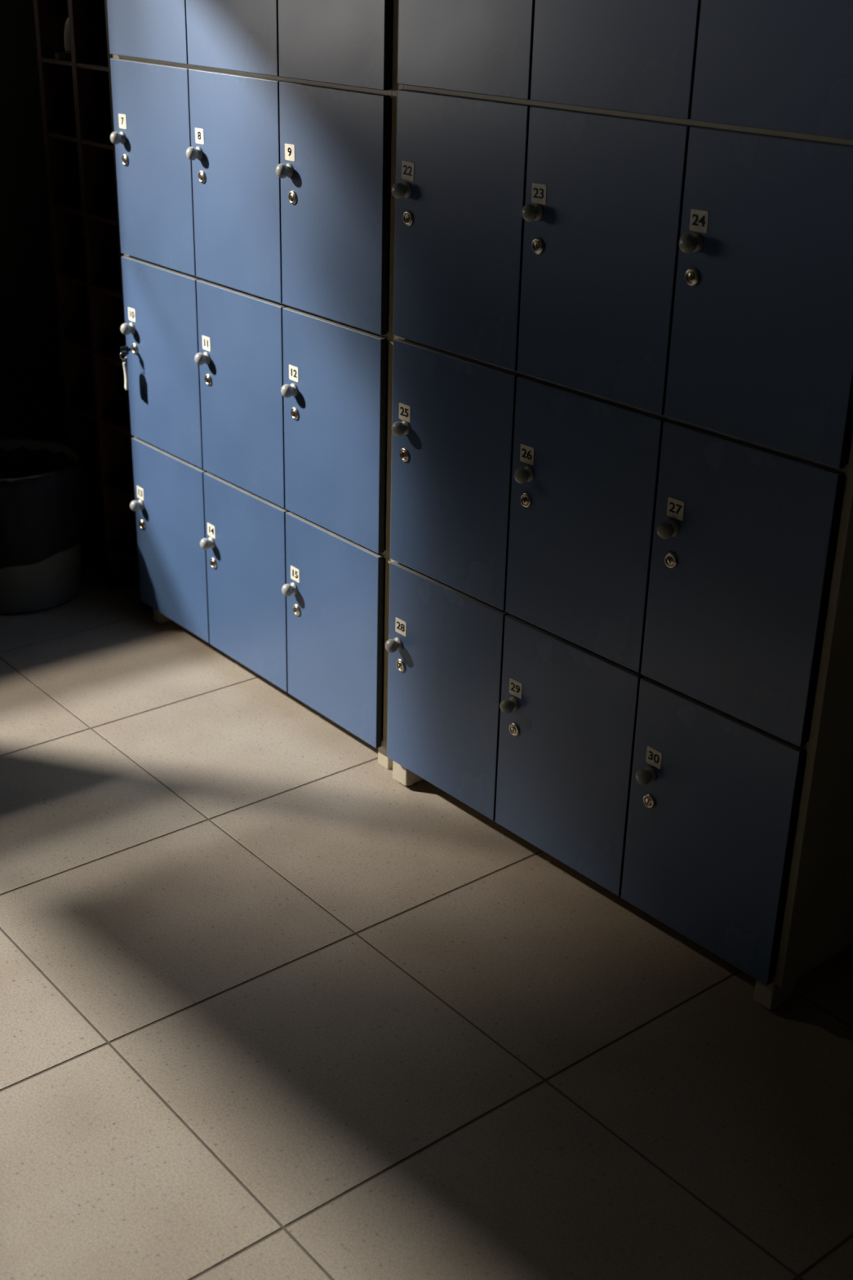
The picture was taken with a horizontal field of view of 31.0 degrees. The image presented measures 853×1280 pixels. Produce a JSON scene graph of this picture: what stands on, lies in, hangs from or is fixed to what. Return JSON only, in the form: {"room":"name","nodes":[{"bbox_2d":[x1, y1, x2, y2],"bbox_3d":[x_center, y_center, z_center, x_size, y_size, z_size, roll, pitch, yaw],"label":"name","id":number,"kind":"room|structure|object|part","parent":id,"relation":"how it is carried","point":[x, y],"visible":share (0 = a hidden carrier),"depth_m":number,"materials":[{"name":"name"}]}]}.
{"room":"locker room","nodes":[
{"label":"locker room","id":0,"kind":"room"},
{"bbox_2d":[0,0,66,441],"bbox_3d":[-3.200,-1.749,3.592,5.360,4.000,0.080,-17,30,-36],"label":"wall","id":1,"kind":"structure","parent":0,"point":[31,394],"depth_m":5.34,"materials":[{"name":"paint"}]},
{"bbox_2d":[0,564,852,1279],"bbox_3d":[-1.173,1.316,1.919,6.043,0.120,7.259,-17,30,-36],"label":"floor","id":2,"kind":"structure","parent":0,"point":[274,1004],"depth_m":3.04,"materials":[{"name":"tile"}]},
{"bbox_2d":[0,435,85,613],"bbox_3d":[-1.322,-0.365,4.936,0.469,0.465,0.470,-17,30,-36],"label":"waste bin","id":3,"kind":"object","parent":2,"relation":"on","point":[42,497],"visible":1,"depth_m":4.82,"materials":[{"name":"grey plastic"}]},
{"bbox_2d":[106,0,398,768],"bbox_3d":[-0.299,-0.937,4.126,0.566,2.221,1.263,-17,30,-36],"label":"locker","id":4,"kind":"object","parent":2,"relation":"on","point":[255,141],"visible":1,"depth_m":3.94,"materials":[{"name":"blue laminate"}]},
{"bbox_3d":[-0.850,-1.379,4.223,0.036,0.034,0.034,-17,30,-36],"label":"knob","id":5,"kind":"part","parent":4,"relation":"part of","materials":[{"name":"silver metal"}]},
{"bbox_2d":[120,346,133,390],"bbox_3d":[-0.872,-0.793,4.474,0.028,0.125,0.044,11,26,20],"label":"key","id":6,"kind":"object","parent":4,"relation":"hanging from","point":[125,350],"visible":1,"depth_m":4.46,"materials":[{"name":"metal"}]},
{"bbox_3d":[-0.866,-0.899,4.443,0.036,0.034,0.034,-17,30,-36],"label":"knob","id":7,"kind":"part","parent":4,"relation":"part of","materials":[{"name":"silver metal"}]},
{"bbox_3d":[-0.882,-0.408,4.668,0.036,0.034,0.034,-17,30,-36],"label":"knob","id":8,"kind":"part","parent":4,"relation":"part of","materials":[{"name":"silver metal"}]},
{"bbox_3d":[-0.721,-1.769,3.936,0.018,0.529,0.404,-17,30,-36],"label":"door","id":9,"kind":"part","parent":4,"relation":"part of","materials":[{"name":"blue laminate"}]},
{"bbox_3d":[-0.734,-1.280,4.155,0.018,0.522,0.404,-17,30,-36],"label":"door","id":10,"kind":"part","parent":4,"relation":"part of","materials":[{"name":"blue laminate"}]},
{"bbox_3d":[-0.747,-0.792,4.375,0.018,0.530,0.404,-17,30,-36],"label":"door","id":11,"kind":"part","parent":4,"relation":"part of","materials":[{"name":"blue laminate"}]},
{"bbox_3d":[-0.820,-0.092,4.853,0.075,0.059,0.045,-17,30,-36],"label":"leg","id":12,"kind":"part","parent":4,"relation":"part of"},
{"bbox_3d":[-0.760,-0.301,4.596,0.018,0.530,0.404,-17,30,-36],"label":"door","id":13,"kind":"part","parent":4,"relation":"part of","materials":[{"name":"blue laminate"}]},
{"bbox_3d":[-0.598,-1.247,3.942,0.036,0.034,0.034,-17,30,-36],"label":"knob","id":14,"kind":"part","parent":4,"relation":"part of","materials":[{"name":"silver metal"}]},
{"bbox_3d":[-0.609,-0.760,4.158,0.036,0.034,0.034,-17,30,-36],"label":"knob","id":15,"kind":"part","parent":4,"relation":"part of","materials":[{"name":"silver metal"}]},
{"bbox_3d":[-0.628,-0.275,4.384,0.036,0.034,0.034,-17,30,-36],"label":"knob","id":16,"kind":"part","parent":4,"relation":"part of","materials":[{"name":"silver metal"}]},
{"bbox_3d":[-0.464,-1.633,3.649,0.018,0.529,0.404,-17,30,-36],"label":"door","id":17,"kind":"part","parent":4,"relation":"part of","materials":[{"name":"blue metal"}]},
{"bbox_3d":[-0.476,-1.144,3.868,0.018,0.522,0.404,-17,30,-36],"label":"door","id":18,"kind":"part","parent":4,"relation":"part of","materials":[{"name":"blue metal"}]},
{"bbox_3d":[-0.489,-0.657,4.088,0.018,0.530,0.404,-17,30,-36],"label":"door","id":19,"kind":"part","parent":4,"relation":"part of","materials":[{"name":"blue laminate"}]},
{"bbox_3d":[-0.502,-0.165,4.309,0.018,0.530,0.404,-17,30,-36],"label":"door","id":20,"kind":"part","parent":4,"relation":"part of","materials":[{"name":"blue laminate"}]},
{"bbox_3d":[-0.340,-1.114,3.653,0.036,0.034,0.034,-17,30,-36],"label":"knob","id":21,"kind":"part","parent":4,"relation":"part of","materials":[{"name":"silver metal"}]},
{"bbox_3d":[-0.348,-0.626,3.865,0.036,0.034,0.034,-17,30,-36],"label":"knob","id":22,"kind":"part","parent":4,"relation":"part of","materials":[{"name":"silver metal"}]},
{"bbox_3d":[-0.368,-0.134,4.096,0.036,0.034,0.034,-17,30,-36],"label":"knob","id":23,"kind":"part","parent":4,"relation":"part of","materials":[{"name":"silver metal"}]},
{"bbox_3d":[-0.206,-1.497,3.362,0.018,0.529,0.404,-17,30,-36],"label":"door","id":24,"kind":"part","parent":4,"relation":"part of","materials":[{"name":"blue laminate"}]},
{"bbox_3d":[-0.244,-0.029,4.022,0.018,0.530,0.404,-17,30,-36],"label":"door","id":25,"kind":"part","parent":4,"relation":"part of","materials":[{"name":"blue laminate"}]},
{"bbox_3d":[-0.232,-0.521,3.801,0.018,0.530,0.404,-17,30,-36],"label":"door","id":26,"kind":"part","parent":4,"relation":"part of","materials":[{"name":"blue laminate"}]},
{"bbox_3d":[-0.219,-1.009,3.581,0.018,0.522,0.404,-17,30,-36],"label":"door","id":27,"kind":"part","parent":4,"relation":"part of","materials":[{"name":"blue laminate"}]},
{"bbox_3d":[-0.085,0.295,4.034,0.075,0.059,0.045,-17,30,-36],"label":"leg","id":28,"kind":"part","parent":4,"relation":"part of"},
{"bbox_2d":[385,0,852,1009],"bbox_3d":[0.503,-0.514,3.206,0.566,2.242,1.246,-18,31,-37],"label":"locker","id":29,"kind":"object","parent":2,"relation":"on","point":[621,536],"visible":1,"depth_m":3.00,"materials":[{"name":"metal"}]},
{"bbox_3d":[-0.082,0.014,3.728,0.036,0.034,0.034,-18,31,-37],"label":"knob","id":30,"kind":"part","parent":29,"relation":"part of","materials":[{"name":"silver metal"}]},
{"bbox_3d":[-0.062,-0.480,3.496,0.036,0.034,0.034,-18,31,-37],"label":"knob","id":31,"kind":"part","parent":29,"relation":"part of","materials":[{"name":"silver metal"}]},
{"bbox_3d":[-0.057,-0.962,3.289,0.036,0.034,0.034,-18,31,-37],"label":"knob","id":32,"kind":"part","parent":29,"relation":"part of","materials":[{"name":"silver metal"}]},
{"bbox_3d":[-0.041,0.323,3.937,0.075,0.070,0.056,-18,31,-37],"label":"leg","id":33,"kind":"part","parent":29,"relation":"part of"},
{"bbox_3d":[0.042,0.118,3.659,0.018,0.530,0.398,-18,31,-37],"label":"door","id":34,"kind":"part","parent":29,"relation":"part of","materials":[{"name":"blue laminate"}]},
{"bbox_3d":[0.055,-0.373,3.438,0.018,0.530,0.398,-18,31,-37],"label":"door","id":35,"kind":"part","parent":29,"relation":"part of","materials":[{"name":"blue laminate"}]},
{"bbox_3d":[0.067,-0.860,3.219,0.018,0.522,0.398,-18,31,-37],"label":"door","id":36,"kind":"part","parent":29,"relation":"part of","materials":[{"name":"blue metal"}]},
{"bbox_3d":[0.080,-1.349,2.999,0.018,0.529,0.398,-18,31,-37],"label":"door","id":37,"kind":"part","parent":29,"relation":"part of","materials":[{"name":"blue laminate"}]},
{"bbox_3d":[0.182,0.148,3.446,0.036,0.034,0.034,-18,31,-37],"label":"knob","id":38,"kind":"part","parent":29,"relation":"part of","materials":[{"name":"silver metal"}]},
{"bbox_3d":[0.201,-0.344,3.218,0.036,0.034,0.034,-18,31,-37],"label":"knob","id":39,"kind":"part","parent":29,"relation":"part of","materials":[{"name":"silver metal"}]},
{"bbox_3d":[0.204,-0.836,3.009,0.036,0.034,0.034,-18,31,-37],"label":"knob","id":40,"kind":"part","parent":29,"relation":"part of","materials":[{"name":"silver metal"}]},
{"bbox_3d":[0.303,0.250,3.381,0.018,0.530,0.398,-18,31,-37],"label":"door","id":41,"kind":"part","parent":29,"relation":"part of","materials":[{"name":"blue laminate"}]},
{"bbox_3d":[0.316,-0.241,3.160,0.018,0.530,0.398,-18,31,-37],"label":"door","id":42,"kind":"part","parent":29,"relation":"part of","materials":[{"name":"blue laminate"}]},
{"bbox_3d":[0.329,-0.729,2.941,0.018,0.522,0.398,-18,31,-37],"label":"door","id":43,"kind":"part","parent":29,"relation":"part of","materials":[{"name":"blue laminate"}]},
{"bbox_3d":[0.341,-1.217,2.721,0.018,0.529,0.398,-18,31,-37],"label":"door","id":44,"kind":"part","parent":29,"relation":"part of","materials":[{"name":"blue metal"}]},
{"bbox_3d":[0.449,0.280,3.163,0.036,0.034,0.034,-18,31,-37],"label":"knob","id":45,"kind":"part","parent":29,"relation":"part of","materials":[{"name":"silver metal"}]},
{"bbox_3d":[0.459,-0.210,2.945,0.036,0.034,0.034,-18,31,-37],"label":"knob","id":46,"kind":"part","parent":29,"relation":"part of","materials":[{"name":"silver metal"}]},
{"bbox_3d":[0.467,-0.704,2.730,0.036,0.034,0.034,-18,31,-37],"label":"knob","id":47,"kind":"part","parent":29,"relation":"part of","materials":[{"name":"silver metal"}]},
{"bbox_3d":[0.564,0.382,3.103,0.018,0.530,0.398,-18,31,-37],"label":"door","id":48,"kind":"part","parent":29,"relation":"part of","materials":[{"name":"blue laminate"}]},
{"bbox_3d":[0.577,-0.109,2.882,0.018,0.530,0.398,-18,31,-37],"label":"door","id":49,"kind":"part","parent":29,"relation":"part of","materials":[{"name":"blue metal"}]},
{"bbox_3d":[0.590,-0.597,2.663,0.018,0.522,0.398,-18,31,-37],"label":"door","id":50,"kind":"part","parent":29,"relation":"part of","materials":[{"name":"blue laminate"}]},
{"bbox_3d":[0.602,-1.086,2.443,0.018,0.529,0.398,-18,31,-37],"label":"door","id":51,"kind":"part","parent":29,"relation":"part of","materials":[{"name":"blue laminate"}]},
{"bbox_3d":[0.711,0.702,3.136,0.075,0.070,0.045,-18,31,-37],"label":"leg","id":52,"kind":"part","parent":29,"relation":"part of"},
{"bbox_3d":[-0.843,-1.162,4.790,0.470,2.060,0.460,-17,30,-36],"label":"shoe shelf","id":53,"kind":"object","parent":2,"relation":"on","visible":0},
{"bbox_2d":[54,17,71,60],"bbox_3d":[-0.987,-1.778,4.537,0.250,0.117,0.120,-21,33,-41],"label":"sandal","id":54,"kind":"object","parent":53,"relation":"on","point":[64,55],"visible":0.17,"depth_m":4.51,"materials":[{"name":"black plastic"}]}
]}

